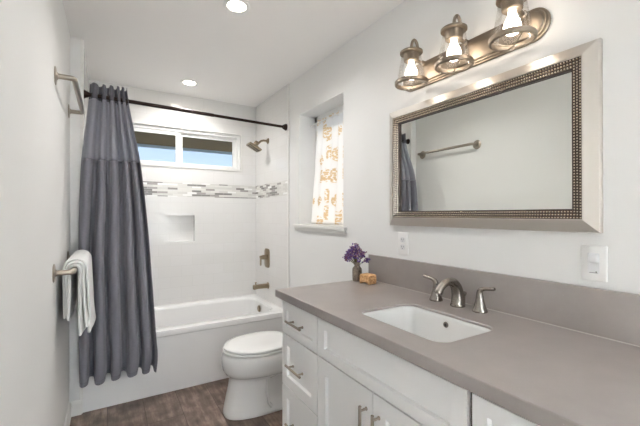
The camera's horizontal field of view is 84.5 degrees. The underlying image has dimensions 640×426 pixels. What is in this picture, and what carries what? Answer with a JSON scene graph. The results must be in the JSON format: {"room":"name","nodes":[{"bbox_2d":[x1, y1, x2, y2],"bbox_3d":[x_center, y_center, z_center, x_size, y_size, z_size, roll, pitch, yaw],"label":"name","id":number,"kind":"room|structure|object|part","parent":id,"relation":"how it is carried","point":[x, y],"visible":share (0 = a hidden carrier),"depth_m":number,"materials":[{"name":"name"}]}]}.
{"room":"bathroom","nodes":[
{"label":"bathroom","id":0,"kind":"room"},
{"bbox_2d":[0,0,69,425],"bbox_3d":[-0.309,0.075,-0.044,0.150,2.459,5.344,0,0,-31],"label":"wall","id":1,"kind":"structure","parent":0,"point":[34,34],"depth_m":1.17,"materials":[{"name":"white paint"}]},
{"bbox_2d":[52,251,77,282],"bbox_3d":[-1.346,0.276,1.908,0.086,0.086,0.746,0,0,-31],"label":"towel bar","id":2,"kind":"object","parent":1,"relation":"attached to","point":[73,270],"visible":0.66,"depth_m":1.61,"materials":[{"name":"silver metal"}]},
{"bbox_2d":[62,250,95,335],"bbox_3d":[-1.321,0.428,1.942,0.139,0.408,0.547,0,0,-31],"label":"hand towel","id":3,"kind":"object","parent":2,"relation":"hanging from","point":[81,259],"visible":0.94,"depth_m":1.76,"materials":[{"name":"white fabric"}]},
{"bbox_2d":[64,402,70,425],"bbox_3d":[-0.277,1.258,0.056,0.013,0.095,5.193,0,0,-31],"label":"baseboard","id":4,"kind":"structure","parent":1,"relation":"attached to","point":[68,415],"depth_m":2.17,"materials":[{"name":"white paint"}]},
{"bbox_2d":[54,66,84,117],"bbox_3d":[-1.363,-0.637,1.940,0.086,0.086,0.741,0,0,-31],"label":"towel bar","id":5,"kind":"object","parent":1,"relation":"attached to","point":[57,75],"visible":1,"depth_m":1.78,"materials":[{"name":"silver metal"}]},
{"bbox_2d":[69,37,79,401],"bbox_3d":[-1.598,0.086,2.297,0.055,2.459,0.002,0,0,-31],"label":"wall","id":6,"kind":"structure","parent":0,"point":[74,42],"depth_m":2.30,"materials":[{"name":"white paint"}]},
{"bbox_2d":[71,400,80,416],"bbox_3d":[-1.584,1.268,2.292,0.054,0.095,0.013,0,0,-31],"label":"baseboard","id":7,"kind":"structure","parent":6,"relation":"attached to","point":[75,405],"depth_m":2.29,"materials":[{"name":"white paint"}]},
{"bbox_2d":[84,90,287,130],"bbox_3d":[-0.945,-0.781,2.750,1.502,0.092,0.060,0,0,-31],"label":"curtain rod","id":8,"kind":"object","parent":6,"relation":"attached to","point":[87,94],"visible":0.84,"depth_m":2.70,"materials":[{"name":"black metal"}]},
{"bbox_2d":[78,82,157,387],"bbox_3d":[-1.373,0.113,2.410,0.467,1.986,0.210,0,0,-31],"label":"shower curtain","id":9,"kind":"object","parent":8,"relation":"hanging from","point":[113,224],"visible":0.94,"depth_m":2.37,"materials":[{"name":"grey fabric"}]},
{"bbox_2d":[84,52,87,132],"bbox_3d":[-1.865,0.088,2.606,0.217,2.459,0.802,0,0,-31],"label":"wall","id":10,"kind":"structure","parent":0,"point":[85,66],"depth_m":2.63,"materials":[{"name":"white paint"}]},
{"bbox_2d":[79,39,83,413],"bbox_3d":[-1.569,0.086,2.320,0.018,2.459,0.018,0,0,-31],"label":"trim","id":11,"kind":"structure","parent":10,"relation":"attached to","point":[81,40],"depth_m":2.31,"materials":[{"name":"white paint"}]},
{"bbox_2d":[88,80,255,305],"bbox_3d":[-1.361,0.092,3.494,1.963,2.459,0.200,0,0,-31],"label":"wall","id":12,"kind":"structure","parent":0,"point":[220,259],"depth_m":3.49,"materials":[{"name":"white tile"}]},
{"bbox_2d":[165,215,193,241],"bbox_3d":[-1.378,0.150,3.443,0.309,0.292,0.020,0,0,-31],"label":"wall niche","id":13,"kind":"object","parent":12,"relation":"attached to","point":[177,227],"depth_m":3.44,"materials":[{"name":"white tile"}]},
{"bbox_2d":[134,131,231,154],"bbox_3d":[-1.627,-0.908,4.162,6.500,0.135,1.210,0,0,-31],"label":"roof eave","id":14,"kind":"object","parent":12,"relation":"attached to","point":[149,140],"visible":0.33,"depth_m":4.43,"materials":[{"name":"brown"}]},
{"bbox_2d":[133,123,239,169],"bbox_3d":[-1.371,-0.632,3.425,1.200,0.363,0.063,0,0,-31],"label":"window","id":15,"kind":"structure","parent":12,"relation":"in","point":[178,133],"depth_m":3.44,"materials":[{"name":"white plastic"}]},
{"bbox_2d":[132,121,241,171],"bbox_3d":[-1.349,-0.632,3.388,1.228,0.391,0.013,0,0,-31],"label":"trim","id":16,"kind":"structure","parent":12,"relation":"attached to","point":[132,121],"depth_m":3.47,"materials":[{"name":"white paint"}]},
{"bbox_2d":[70,378,281,425],"bbox_3d":[0.217,1.359,0.851,1.980,0.100,6.346,0,0,-31],"label":"floor","id":17,"kind":"structure","parent":0,"point":[202,404],"depth_m":2.33,"materials":[{"name":"brown wood"}]},
{"bbox_2d":[83,294,282,412],"bbox_3d":[-1.128,1.091,3.045,1.501,0.457,0.800,0,0,-31],"label":"bathtub","id":18,"kind":"object","parent":17,"relation":"on","point":[191,337],"visible":0.44,"depth_m":2.72,"materials":[{"name":"white ceramic"}]},
{"bbox_2d":[221,331,282,419],"bbox_3d":[-0.321,0.973,2.469,0.729,0.687,0.378,0,0,-31],"label":"toilet","id":19,"kind":"object","parent":17,"relation":"on","point":[252,362],"visible":0.52,"depth_m":2.27,"materials":[{"name":"white ceramic"}]},
{"bbox_3d":[-0.425,0.903,2.407,0.472,0.018,0.376,0,0,-31],"label":"seat","id":20,"kind":"part","parent":19,"relation":"part of","materials":[{"name":"white ceramic"}]},
{"bbox_3d":[-0.423,0.880,2.408,0.463,0.024,0.374,0,0,-31],"label":"lid","id":21,"kind":"part","parent":19,"relation":"part of","materials":[{"name":"white ceramic"}]},
{"bbox_2d":[282,300,539,425],"bbox_3d":[0.421,0.874,1.337,0.627,0.875,1.488,0,0,-31],"label":"vanity cabinet","id":22,"kind":"object","parent":17,"relation":"on","point":[332,376],"visible":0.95,"depth_m":1.29,"materials":[{"name":"white paint"}]},
{"bbox_3d":[-0.120,0.745,1.663,0.036,0.013,0.150,0,0,-31],"label":"handle","id":23,"kind":"part","parent":22,"relation":"part of","materials":[{"name":"silver metal"}]},
{"bbox_3d":[-0.120,0.530,1.665,0.036,0.013,0.150,0,0,-31],"label":"handle","id":24,"kind":"part","parent":22,"relation":"part of","materials":[{"name":"silver metal"}]},
{"bbox_3d":[-0.097,1.031,1.674,0.016,0.304,0.352,0,0,-31],"label":"drawer","id":25,"kind":"part","parent":22,"relation":"part of","materials":[{"name":"white paint"}]},
{"bbox_3d":[-0.097,0.530,1.676,0.016,0.158,0.352,0,0,-31],"label":"drawer","id":26,"kind":"part","parent":22,"relation":"part of","materials":[{"name":"white paint"}]},
{"bbox_3d":[-0.097,0.745,1.675,0.016,0.256,0.352,0,0,-31],"label":"drawer","id":27,"kind":"part","parent":22,"relation":"part of","materials":[{"name":"white paint"}]},
{"bbox_3d":[0.091,0.898,1.362,0.016,0.567,0.365,0,0,-31],"label":"door","id":28,"kind":"part","parent":22,"relation":"part of","materials":[{"name":"white paint"}]},
{"bbox_3d":[0.147,0.746,1.220,0.036,0.160,0.013,0,0,-31],"label":"handle","id":29,"kind":"part","parent":22,"relation":"part of","materials":[{"name":"silver metal"}]},
{"bbox_3d":[0.182,0.746,1.162,0.036,0.160,0.013,0,0,-31],"label":"handle","id":30,"kind":"part","parent":22,"relation":"part of","materials":[{"name":"silver metal"}]},
{"bbox_3d":[0.282,0.896,1.045,0.016,0.567,0.365,0,0,-31],"label":"door","id":31,"kind":"part","parent":22,"relation":"part of","materials":[{"name":"white paint"}]},
{"bbox_2d":[275,254,639,425],"bbox_3d":[0.424,0.340,1.349,0.614,0.190,1.536,0,0,-31],"label":"countertop","id":32,"kind":"structure","parent":22,"relation":"on","point":[553,353],"depth_m":1.09,"materials":[{"name":"grey stone"}]},
{"bbox_2d":[352,261,361,280],"bbox_3d":[0.219,0.344,2.085,0.057,0.112,0.057,0,0,-31],"label":"flower vase","id":33,"kind":"object","parent":32,"relation":"on","point":[356,270],"visible":0.81,"depth_m":2.06,"materials":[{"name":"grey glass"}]},
{"bbox_2d":[342,243,369,265],"bbox_3d":[0.214,0.274,2.088,0.126,0.193,0.158,0,0,-31],"label":"flower bouquet","id":34,"kind":"object","parent":33,"relation":"in","point":[355,250],"visible":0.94,"depth_m":2.07,"materials":[{"name":"purple plant"}]},
{"bbox_2d":[360,273,375,284],"bbox_3d":[0.273,0.373,2.004,0.062,0.054,0.078,0,0,-39],"label":"trinket box","id":35,"kind":"object","parent":32,"relation":"on","point":[368,278],"visible":1,"depth_m":1.98,"materials":[{"name":"orange wood"}]},
{"bbox_3d":[0.273,0.354,2.004,0.062,0.016,0.078,0,0,-39],"label":"lid","id":36,"kind":"part","parent":35,"relation":"part of","materials":[{"name":"orange wood"}]},
{"bbox_2d":[364,306,490,342],"bbox_3d":[0.381,0.491,1.314,0.330,0.167,0.462,0,0,-31],"label":"sink","id":37,"kind":"object","parent":32,"relation":"in","point":[429,325],"visible":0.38,"depth_m":1.46,"materials":[{"name":"white ceramic"}]},
{"bbox_2d":[423,274,495,313],"bbox_3d":[0.548,0.335,1.492,0.190,0.128,0.359,0,0,-31],"label":"sink faucet","id":38,"kind":"object","parent":32,"relation":"on","point":[458,295],"visible":1,"depth_m":1.48,"materials":[{"name":"grey metal"}]},
{"bbox_3d":[0.516,0.315,1.633,0.029,0.052,0.083,0,0,-31],"label":"lever","id":39,"kind":"part","parent":38,"relation":"part of","materials":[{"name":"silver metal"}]},
{"bbox_3d":[0.530,0.367,1.609,0.059,0.062,0.059,0,0,-31],"label":"handle","id":40,"kind":"part","parent":38,"relation":"part of","materials":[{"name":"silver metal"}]},
{"bbox_3d":[0.542,0.335,1.480,0.168,0.128,0.057,0,0,-31],"label":"spout","id":41,"kind":"part","parent":38,"relation":"part of","materials":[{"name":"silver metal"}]},
{"bbox_3d":[0.644,0.366,1.420,0.059,0.062,0.059,0,0,-31],"label":"handle","id":42,"kind":"part","parent":38,"relation":"part of","materials":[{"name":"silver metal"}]},
{"bbox_3d":[0.658,0.314,1.397,0.029,0.052,0.083,0,0,-31],"label":"lever","id":43,"kind":"part","parent":38,"relation":"part of","materials":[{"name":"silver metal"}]},
{"bbox_3d":[0.476,0.526,0.725,0.016,0.158,0.356,0,0,-31],"label":"drawer","id":44,"kind":"part","parent":22,"relation":"part of","materials":[{"name":"white paint"}]},
{"bbox_2d":[63,0,404,106],"bbox_3d":[0.217,-1.210,0.863,1.980,0.120,6.346,0,0,-31],"label":"ceiling","id":45,"kind":"structure","parent":0,"point":[246,58],"depth_m":2.32,"materials":[{"name":"white paint"}]},
{"bbox_2d":[180,79,197,85],"bbox_3d":[-1.141,-1.136,3.079,0.148,0.006,0.148,0,0,-31],"label":"recessed light","id":46,"kind":"object","parent":45,"relation":"in","point":[187,82],"visible":1,"depth_m":3.07,"materials":[{"name":"white plastic"}]},
{"bbox_2d":[223,0,249,13],"bbox_3d":[-0.460,-1.141,1.946,0.148,0.006,0.148,0,0,-31],"label":"recessed light","id":47,"kind":"object","parent":45,"relation":"in","point":[234,6],"visible":1,"depth_m":1.95,"materials":[{"name":"white plastic"}]},
{"bbox_2d":[256,0,639,307],"bbox_3d":[0.992,0.081,1.207,0.230,2.459,6.146,0,0,-31],"label":"wall","id":48,"kind":"structure","parent":0,"point":[360,76],"depth_m":1.87,"materials":[{"name":"white paint"}]},
{"bbox_2d":[246,138,268,151],"bbox_3d":[-0.604,-0.671,3.438,0.208,0.144,0.112,0,0,-31],"label":"shower","id":49,"kind":"object","parent":48,"relation":"attached to","point":[254,146],"visible":1,"depth_m":3.41,"materials":[{"name":"silver metal"}]},
{"bbox_2d":[253,282,268,289],"bbox_3d":[-0.579,0.709,3.441,0.154,0.079,0.066,0,0,-31],"label":"tub spout","id":50,"kind":"object","parent":48,"relation":"attached to","point":[264,285],"visible":1,"depth_m":3.42,"materials":[{"name":"silver metal"}]},
{"bbox_2d":[259,248,269,267],"bbox_3d":[-0.558,0.446,3.479,0.080,0.188,0.124,0,0,-31],"label":"shower valve","id":51,"kind":"object","parent":48,"relation":"attached to","point":[266,256],"visible":1,"depth_m":3.47,"materials":[{"name":"silver metal"}]},
{"bbox_2d":[288,83,289,287],"bbox_3d":[-0.277,0.090,3.099,0.013,2.459,0.016,0,0,-31],"label":"trim","id":52,"kind":"structure","parent":48,"relation":"attached to","point":[288,83],"depth_m":3.09,"materials":[{"name":"white paint"}]},
{"bbox_2d":[293,224,346,233],"bbox_3d":[0.039,0.117,2.704,0.180,0.049,0.753,0,0,-31],"label":"window sill","id":53,"kind":"structure","parent":48,"relation":"attached to","point":[340,229],"depth_m":2.60,"materials":[{"name":"white paint"}]},
{"bbox_2d":[310,111,342,126],"bbox_3d":[0.090,-0.744,2.730,0.022,0.021,0.646,0,0,-31],"label":"curtain rod","id":54,"kind":"object","parent":48,"relation":"attached to","point":[311,125],"visible":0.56,"depth_m":2.80,"materials":[{"name":"white plastic"}]},
{"bbox_2d":[311,110,342,224],"bbox_3d":[0.093,-0.343,2.724,0.052,0.857,0.627,0,0,-31],"label":"window curtain","id":55,"kind":"object","parent":54,"relation":"hanging from","point":[327,206],"visible":0.63,"depth_m":2.75,"materials":[{"name":"fabric"}]},
{"bbox_2d":[315,105,342,224],"bbox_3d":[0.145,-0.361,2.762,0.050,0.915,0.648,0,0,-31],"label":"window","id":56,"kind":"structure","parent":48,"relation":"in","point":[339,108],"depth_m":2.90,"materials":[{"name":"white plastic"}]},
{"bbox_2d":[398,232,408,254],"bbox_3d":[0.447,0.164,1.900,0.008,0.122,0.076,0,0,-31],"label":"wall outlet","id":57,"kind":"object","parent":48,"relation":"attached to","point":[403,237],"visible":1,"depth_m":1.89,"materials":[{"name":"white plastic"}]},
{"bbox_2d":[395,0,550,91],"bbox_3d":[0.565,-0.728,1.538,0.184,0.251,0.737,0,0,-31],"label":"vanity light","id":58,"kind":"object","parent":48,"relation":"attached to","point":[517,32],"visible":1,"depth_m":1.47,"materials":[{"name":"silver metal"}]},
{"bbox_3d":[0.444,-0.692,1.713,0.060,0.093,0.060,0,0,-31],"label":"bulb","id":59,"kind":"part","parent":58,"relation":"part of","materials":[{"name":"white glass"}]},
{"bbox_3d":[0.476,-0.791,1.733,0.090,0.123,0.028,0,0,-31],"label":"arm","id":60,"kind":"part","parent":58,"relation":"part of","materials":[{"name":"silver metal"}]},
{"bbox_3d":[0.571,-0.693,1.502,0.060,0.093,0.060,0,0,-31],"label":"bulb","id":61,"kind":"part","parent":58,"relation":"part of","materials":[{"name":"white glass"}]},
{"bbox_3d":[0.603,-0.792,1.522,0.090,0.123,0.028,0,0,-31],"label":"arm","id":62,"kind":"part","parent":58,"relation":"part of","materials":[{"name":"silver metal"}]},
{"bbox_3d":[0.701,-0.695,1.286,0.060,0.093,0.060,0,0,-31],"label":"bulb","id":63,"kind":"part","parent":58,"relation":"part of","materials":[{"name":"white glass"}]},
{"bbox_3d":[0.733,-0.793,1.305,0.090,0.123,0.028,0,0,-31],"label":"arm","id":64,"kind":"part","parent":58,"relation":"part of","materials":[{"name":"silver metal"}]},
{"bbox_2d":[390,38,602,232],"bbox_3d":[0.642,-0.247,1.547,0.039,0.626,0.982,0,0,-31],"label":"wall mirror","id":65,"kind":"object","parent":48,"relation":"attached to","point":[519,148],"visible":1,"depth_m":1.38,"materials":[{"name":"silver metal"}]},
{"bbox_3d":[0.401,-0.245,1.949,0.039,0.626,0.044,0,0,-31],"label":"frame rail","id":66,"kind":"part","parent":65,"relation":"part of","materials":[{"name":"beige metal"}]},
{"bbox_2d":[400,71,571,210],"bbox_3d":[0.647,-0.247,1.550,0.002,0.486,0.842,0,0,-31],"label":"mirror glass","id":67,"kind":"object","parent":65,"relation":"on","point":[509,147],"depth_m":1.44,"materials":[{"name":"silver mirror"}]},
{"bbox_3d":[0.642,-0.538,1.548,0.039,0.044,0.982,0,0,-31],"label":"frame rail","id":68,"kind":"part","parent":65,"relation":"part of","materials":[{"name":"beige metal"}]},
{"bbox_3d":[0.642,0.044,1.546,0.039,0.044,0.982,0,0,-31],"label":"frame rail","id":69,"kind":"part","parent":65,"relation":"part of","materials":[{"name":"beige metal"}]},
{"bbox_3d":[0.884,-0.249,1.145,0.039,0.626,0.044,0,0,-31],"label":"frame rail","id":70,"kind":"part","parent":65,"relation":"part of","materials":[{"name":"beige metal"}]},
{"bbox_2d":[368,254,639,345],"bbox_3d":[0.688,0.322,1.487,0.020,0.152,1.502,0,0,-31],"label":"backsplash","id":71,"kind":"structure","parent":48,"relation":"attached to","point":[615,315],"depth_m":1.29,"materials":[{"name":"grey stone"}]},
{"bbox_2d":[581,245,607,282],"bbox_3d":[0.894,0.164,1.152,0.014,0.116,0.072,0,0,-31],"label":"wall switch","id":72,"kind":"object","parent":48,"relation":"attached to","point":[594,259],"visible":1,"depth_m":1.15,"materials":[{"name":"white plastic"}]}
]}

